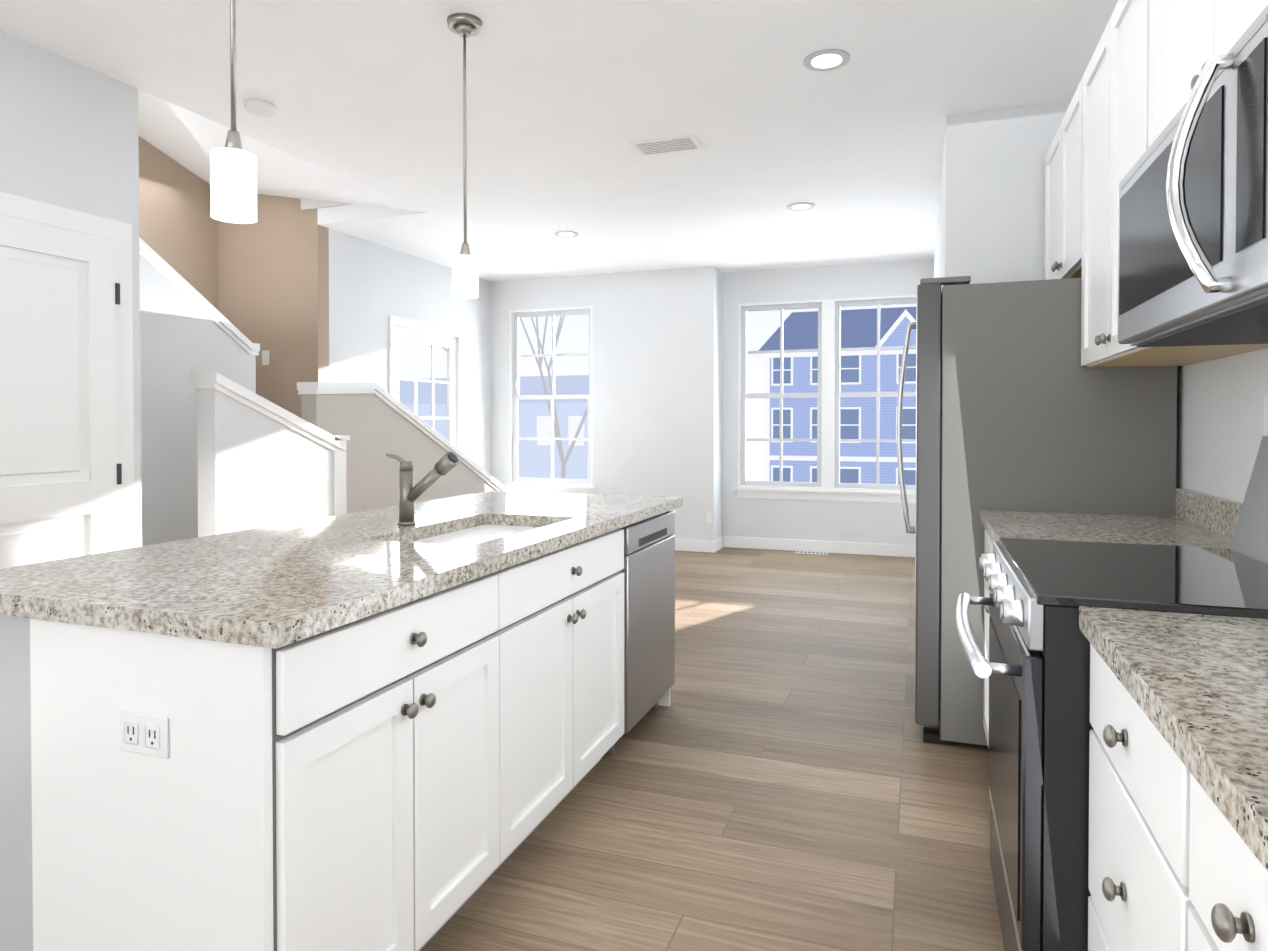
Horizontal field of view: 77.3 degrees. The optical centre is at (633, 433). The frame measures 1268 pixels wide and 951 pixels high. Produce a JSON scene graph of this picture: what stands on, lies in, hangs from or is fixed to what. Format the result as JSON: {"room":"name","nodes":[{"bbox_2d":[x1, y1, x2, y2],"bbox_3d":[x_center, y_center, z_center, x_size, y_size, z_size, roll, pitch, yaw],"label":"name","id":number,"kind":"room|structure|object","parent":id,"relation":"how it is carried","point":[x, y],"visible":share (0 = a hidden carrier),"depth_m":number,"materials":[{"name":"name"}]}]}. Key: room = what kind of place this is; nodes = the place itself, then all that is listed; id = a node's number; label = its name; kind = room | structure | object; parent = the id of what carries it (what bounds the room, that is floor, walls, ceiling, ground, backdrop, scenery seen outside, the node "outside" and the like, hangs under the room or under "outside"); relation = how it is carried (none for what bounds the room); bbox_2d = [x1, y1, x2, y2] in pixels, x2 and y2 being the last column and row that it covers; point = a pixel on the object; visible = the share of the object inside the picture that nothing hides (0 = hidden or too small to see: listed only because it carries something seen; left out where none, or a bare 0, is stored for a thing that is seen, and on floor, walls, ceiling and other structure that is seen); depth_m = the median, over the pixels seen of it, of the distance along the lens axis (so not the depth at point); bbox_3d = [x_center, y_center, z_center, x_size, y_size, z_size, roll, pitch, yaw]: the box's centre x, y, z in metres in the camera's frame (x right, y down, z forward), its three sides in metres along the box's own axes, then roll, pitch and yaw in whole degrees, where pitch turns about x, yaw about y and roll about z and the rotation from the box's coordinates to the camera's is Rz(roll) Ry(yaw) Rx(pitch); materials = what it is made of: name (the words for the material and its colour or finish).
{"room":"kitchen","nodes":[
{"label":"kitchen","id":0,"kind":"room"},
{"bbox_2d":[0,30,352,546],"bbox_3d":[-2.782,-0.848,2.197,0.170,4.280,7.650,0,1,20],"label":"wall","id":1,"kind":"structure","parent":0,"point":[68,134],"depth_m":3.55,"materials":[{"name":"paint"}]},
{"bbox_2d":[0,214,121,568],"bbox_3d":[-2.346,0.177,3.056,0.123,2.022,0.814,0,1,20],"label":"door","id":2,"kind":"structure","parent":1,"relation":"in","point":[60,473],"depth_m":3.19,"materials":[{"name":"white wood"}]},
{"bbox_2d":[0,191,134,549],"bbox_3d":[-2.399,0.140,3.067,0.020,2.120,0.980,0,1,20],"label":"door frame","id":3,"kind":"structure","parent":1,"relation":"attached to","point":[24,208],"depth_m":3.47,"materials":[{"name":"white wood"}]},
{"bbox_2d":[138,136,217,309],"bbox_3d":[-3.872,-0.886,4.982,0.120,4.280,3.150,0,1,20],"label":"wall","id":4,"kind":"structure","parent":0,"point":[178,230],"depth_m":5.99,"materials":[{"name":"beige paint"}]},
{"bbox_2d":[217,194,328,417],"bbox_3d":[-2.836,-0.903,6.219,0.990,4.280,0.120,0,1,20],"label":"wall","id":5,"kind":"structure","parent":0,"point":[265,294],"depth_m":6.12,"materials":[{"name":"beige paint"}]},
{"bbox_2d":[262,350,268,364],"bbox_3d":[-2.866,-0.590,6.164,0.070,0.114,0.012,0,1,20],"label":"switch plate","id":6,"kind":"object","parent":5,"relation":"attached to","point":[265,357],"visible":1,"depth_m":6.16,"materials":[{"name":"white plastic"}]},
{"bbox_2d":[138,89,426,223],"bbox_3d":[-2.892,-2.763,4.593,1.970,2.404,2.930,0,1,20],"label":"ceiling soffit","id":7,"kind":"structure","parent":0,"point":[188,139],"depth_m":5.40,"materials":[{"name":"paint"}]},
{"bbox_2d":[139,226,490,545],"bbox_3d":[-2.471,-0.444,5.953,0.170,3.209,5.544,0,1,20],"label":"wall","id":8,"kind":"structure","parent":0,"point":[187,329],"depth_m":5.35,"materials":[{"name":"paint"}]},
{"bbox_2d":[389,316,464,453],"bbox_3d":[-1.928,0.062,7.366,0.088,2.160,1.170,0,1,20],"label":"glazed door","id":9,"kind":"structure","parent":8,"relation":"in","point":[397,333],"depth_m":7.49,"materials":[{"name":"white wood"}]},
{"bbox_2d":[297,382,509,513],"bbox_3d":[-1.590,0.385,6.610,0.170,1.534,3.111,0,1,20],"label":"wall","id":10,"kind":"structure","parent":0,"point":[376,422],"depth_m":5.73,"materials":[{"name":"white paint"}]},
{"bbox_2d":[0,0,1117,280],"bbox_3d":[-0.601,-1.599,2.942,5.630,0.120,10.950,0,1,20],"label":"ceiling","id":11,"kind":"structure","parent":0,"point":[568,102],"depth_m":3.68,"materials":[{"name":"paint"}]},
{"bbox_2d":[210,0,256,223],"bbox_3d":[-0.926,-1.011,1.829,0.130,1.025,0.130,0,1,20],"label":"pendant light","id":12,"kind":"object","parent":11,"relation":"hanging from","point":[233,181],"visible":1,"depth_m":1.81,"materials":[{"name":"white glass"}]},
{"bbox_2d":[243,99,274,116],"bbox_3d":[-1.763,-1.532,3.731,0.136,0.035,0.136,0,1,20],"label":"smoke detector","id":13,"kind":"object","parent":11,"relation":"attached to","point":[260,107],"visible":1,"depth_m":3.70,"materials":[{"name":"white plastic"}]},
{"bbox_2d":[447,13,481,298],"bbox_3d":[-0.633,-1.026,2.967,0.130,1.025,0.130,0,1,20],"label":"pendant light","id":14,"kind":"object","parent":11,"relation":"hanging from","point":[465,261],"visible":1,"depth_m":2.94,"materials":[{"name":"white glass"}]},
{"bbox_2d":[554,231,577,236],"bbox_3d":[-0.535,-1.580,6.277,0.190,0.007,0.190,0,1,20],"label":"recessed light","id":15,"kind":"object","parent":11,"relation":"in","point":[566,233],"visible":0.94,"depth_m":6.26,"materials":[{"name":"grey"}]},
{"bbox_2d":[629,135,703,155],"bbox_3d":[0.178,-1.552,4.273,0.360,0.010,0.200,0,1,20],"label":"ceiling vent","id":16,"kind":"object","parent":11,"relation":"in","point":[668,145],"visible":0.98,"depth_m":4.26,"materials":[{"name":"white metal"}]},
{"bbox_2d":[787,202,814,210],"bbox_3d":[1.155,-1.569,5.482,0.190,0.007,0.190,0,1,20],"label":"recessed light","id":17,"kind":"object","parent":11,"relation":"in","point":[801,206],"visible":1,"depth_m":5.47,"materials":[{"name":"white"}]},
{"bbox_2d":[803,49,849,70],"bbox_3d":[0.795,-1.539,3.271,0.190,0.007,0.190,0,1,20],"label":"recessed light","id":18,"kind":"object","parent":11,"relation":"in","point":[827,60],"visible":1,"depth_m":3.26,"materials":[{"name":"grey"}]},
{"bbox_2d":[490,266,717,540],"bbox_3d":[-0.402,-0.238,8.082,2.530,2.740,0.140,0,1,20],"label":"wall","id":19,"kind":"structure","parent":0,"point":[654,382],"depth_m":7.82,"materials":[{"name":"paint"}]},
{"bbox_2d":[505,306,595,493],"bbox_3d":[-0.853,-0.330,8.201,1.020,1.920,0.140,0,1,20],"label":"window","id":20,"kind":"structure","parent":19,"relation":"in","point":[552,484],"depth_m":8.23,"materials":[{"name":"white wood"}]},
{"bbox_2d":[675,539,715,552],"bbox_3d":[-0.374,1.078,8.007,2.445,0.110,0.015,0,1,20],"label":"baseboard","id":21,"kind":"structure","parent":19,"relation":"attached to","point":[680,544],"depth_m":7.65,"materials":[{"name":"white wood"}]},
{"bbox_2d":[707,511,711,522],"bbox_3d":[0.724,0.802,7.613,0.055,0.114,0.006,0,1,20],"label":"electrical outlet","id":22,"kind":"object","parent":19,"relation":"attached to","point":[709,516],"visible":1,"depth_m":7.61,"materials":[{"name":"white plastic"}]},
{"bbox_2d":[420,547,1004,950],"bbox_3d":[-1.387,1.237,3.264,7.300,0.080,10.950,0,1,20],"label":"floor","id":23,"kind":"structure","parent":0,"point":[778,774],"depth_m":2.56,"materials":[{"name":"brown wood"}]},
{"bbox_2d":[0,503,681,950],"bbox_3d":[-0.610,0.770,2.541,0.908,0.876,2.292,0,1,20],"label":"kitchen island","id":24,"kind":"object","parent":23,"relation":"on","point":[388,731],"depth_m":1.51,"materials":[{"name":"white wood"}]},
{"bbox_2d":[120,710,168,758],"bbox_3d":[-0.872,0.534,1.409,0.116,0.072,0.009,0,1,20],"label":"outlet","id":25,"kind":"object","parent":24,"relation":"attached to","point":[143,733],"visible":1,"depth_m":1.41,"materials":[{"name":"white plastic"}]},
{"bbox_2d":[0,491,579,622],"bbox_3d":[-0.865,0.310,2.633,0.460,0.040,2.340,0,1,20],"label":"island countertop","id":26,"kind":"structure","parent":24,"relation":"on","point":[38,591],"depth_m":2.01,"materials":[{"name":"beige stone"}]},
{"bbox_2d":[408,519,543,542],"bbox_3d":[-0.483,0.440,2.486,0.384,0.240,0.704,0,1,20],"label":"sink","id":27,"kind":"object","parent":26,"relation":"in","point":[487,528],"depth_m":2.65,"materials":[{"name":"white ceramic"}]},
{"bbox_2d":[64,495,681,650],"bbox_3d":[-0.416,0.313,2.471,0.495,0.040,2.340,0,1,20],"label":"island countertop","id":28,"kind":"structure","parent":24,"relation":"on","point":[257,603],"depth_m":1.63,"materials":[{"name":"beige stone"}]},
{"bbox_2d":[386,452,458,525],"bbox_3d":[-0.676,0.173,2.520,0.264,0.236,0.056,0,1,20],"label":"faucet","id":29,"kind":"object","parent":28,"relation":"on","point":[410,493],"visible":1,"depth_m":2.52,"materials":[{"name":"silver metal"}]},
{"bbox_2d":[601,511,674,758],"bbox_3d":[-0.183,0.767,3.265,0.556,0.861,0.598,0,1,20],"label":"dishwasher","id":30,"kind":"object","parent":24,"relation":"in","point":[648,570],"visible":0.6,"depth_m":3.11,"materials":[{"name":"silver metal"}]},
{"bbox_2d":[795,551,827,554],"bbox_3d":[1.692,1.136,7.551,0.300,0.006,0.100,0,1,20],"label":"floor vent","id":31,"kind":"object","parent":23,"relation":"in","point":[806,552],"visible":1,"depth_m":7.55,"materials":[{"name":"white plastic"}]},
{"bbox_2d":[896,276,1177,745],"bbox_3d":[1.606,0.298,3.352,0.938,1.797,0.910,0,1,20],"label":"fridge","id":32,"kind":"object","parent":23,"relation":"on","point":[1019,407],"visible":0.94,"depth_m":2.96,"materials":[{"name":"grey metal"}]},
{"bbox_2d":[980,488,1242,748],"bbox_3d":[1.449,0.701,2.462,0.662,1.015,0.873,0,1,20],"label":"base cabinet","id":33,"kind":"object","parent":23,"relation":"on","point":[1199,519],"visible":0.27,"depth_m":2.48,"materials":[{"name":"white stone"}]},
{"bbox_2d":[955,436,1267,950],"bbox_3d":[1.114,0.614,1.710,0.778,1.210,0.760,0,1,20],"label":"range","id":34,"kind":"object","parent":23,"relation":"on","point":[1035,669],"visible":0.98,"depth_m":1.48,"materials":[{"name":"metal"}]},
{"bbox_2d":[1088,646,1166,950],"bbox_3d":[0.975,0.790,1.027,0.578,0.875,0.620,0,1,20],"label":"base cabinet","id":35,"kind":"object","parent":23,"relation":"on","point":[1127,863],"depth_m":1.15,"materials":[{"name":"white wood"}]},
{"bbox_2d":[1079,606,1267,881],"bbox_3d":[0.681,0.343,0.229,0.593,0.040,2.308,0,1,20],"label":"countertop","id":36,"kind":"structure","parent":35,"relation":"on","point":[1199,681],"depth_m":0.98,"materials":[{"name":"beige stone"}]},
{"bbox_2d":[1163,750,1267,950],"bbox_3d":[0.818,0.796,0.593,0.578,0.875,0.437,0,1,20],"label":"base cabinet","id":37,"kind":"object","parent":23,"relation":"on","point":[1178,798],"depth_m":0.83,"materials":[{"name":"white wood"}]},
{"bbox_2d":[717,269,722,538],"bbox_3d":[0.816,-0.236,7.909,0.120,2.740,0.360,0,1,20],"label":"wall","id":38,"kind":"structure","parent":0,"point":[719,396],"depth_m":7.82,"materials":[{"name":"paint"}]},
{"bbox_2d":[716,536,723,551],"bbox_3d":[0.815,1.081,7.768,0.045,0.110,0.300,0,1,20],"label":"baseboard","id":39,"kind":"structure","parent":38,"relation":"attached to","point":[719,543],"depth_m":7.77,"materials":[{"name":"white wood"}]},
{"bbox_2d":[722,259,933,544],"bbox_3d":[1.837,-0.232,7.658,1.970,2.740,0.140,0,1,20],"label":"wall","id":40,"kind":"structure","parent":0,"point":[856,521],"depth_m":7.66,"materials":[{"name":"paint"}]},
{"bbox_2d":[724,536,914,556],"bbox_3d":[1.801,1.083,7.607,1.950,0.110,0.015,0,1,20],"label":"baseboard","id":41,"kind":"structure","parent":40,"relation":"attached to","point":[897,550],"depth_m":7.60,"materials":[{"name":"white wood"}]},
{"bbox_2d":[733,295,916,502],"bbox_3d":[1.865,-0.322,7.604,1.820,1.920,0.140,0,1,20],"label":"window","id":42,"kind":"structure","parent":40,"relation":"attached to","point":[828,485],"depth_m":7.59,"materials":[{"name":"white wood"}]},
{"bbox_2d":[934,135,944,292],"bbox_3d":[2.228,-0.205,5.662,0.120,2.740,3.590,0,1,20],"label":"wall","id":43,"kind":"structure","parent":0,"point":[939,262],"depth_m":4.65,"materials":[{"name":"paint"}]},
{"bbox_2d":[945,100,1070,283],"bbox_3d":[1.895,-0.180,3.810,0.750,2.740,0.120,0,1,20],"label":"wall","id":44,"kind":"structure","parent":0,"point":[994,195],"depth_m":3.79,"materials":[{"name":"paint"}]},
{"bbox_2d":[1176,348,1267,502],"bbox_3d":[1.106,-0.133,0.342,0.120,2.740,7.180,0,1,20],"label":"wall","id":45,"kind":"structure","parent":0,"point":[1220,417],"depth_m":2.41,"materials":[{"name":"paint"}]},
{"bbox_2d":[1044,83,1079,279],"bbox_3d":[1.915,-0.964,3.223,0.319,0.656,0.910,0,1,20],"label":"upper cabinet","id":46,"kind":"object","parent":45,"relation":"attached to","point":[1060,158],"depth_m":3.23,"materials":[{"name":"white wood"}]},
{"bbox_2d":[1072,0,1267,367],"bbox_3d":[1.611,-0.758,2.384,0.319,1.046,1.008,0,1,20],"label":"upper cabinet","id":47,"kind":"object","parent":45,"relation":"attached to","point":[1144,68],"depth_m":2.44,"materials":[{"name":"white wood"}]},
{"bbox_2d":[1148,0,1267,147],"bbox_3d":[1.297,-0.961,1.511,0.319,0.616,0.970,0,1,20],"label":"upper cabinet","id":48,"kind":"object","parent":45,"relation":"attached to","point":[1183,34],"depth_m":1.79,"materials":[{"name":"white wood"}]},
{"bbox_2d":[1118,5,1267,346],"bbox_3d":[1.229,-0.429,1.543,0.462,0.431,0.962,0,1,20],"label":"microwave","id":49,"kind":"object","parent":48,"relation":"attached to","point":[1193,234],"visible":1,"depth_m":1.37,"materials":[{"name":"grey metal"}]},
{"bbox_2d":[1264,394,1267,435],"bbox_3d":[1.661,-0.047,2.069,0.006,0.114,0.070,0,1,20],"label":"electrical outlet","id":50,"kind":"object","parent":45,"relation":"attached to","point":[1265,414],"visible":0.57,"depth_m":2.09,"materials":[{"name":"white plastic"}]},
{"label":"outside","id":51,"kind":"structure","parent":0,"visible":0},
{"bbox_2d":[399,307,915,484],"bbox_3d":[8.797,-0.573,24.550,80.000,9.362,35.650,0,1,20],"label":"houses","id":52,"kind":"structure","parent":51,"point":[858,373],"depth_m":23.39}
]}

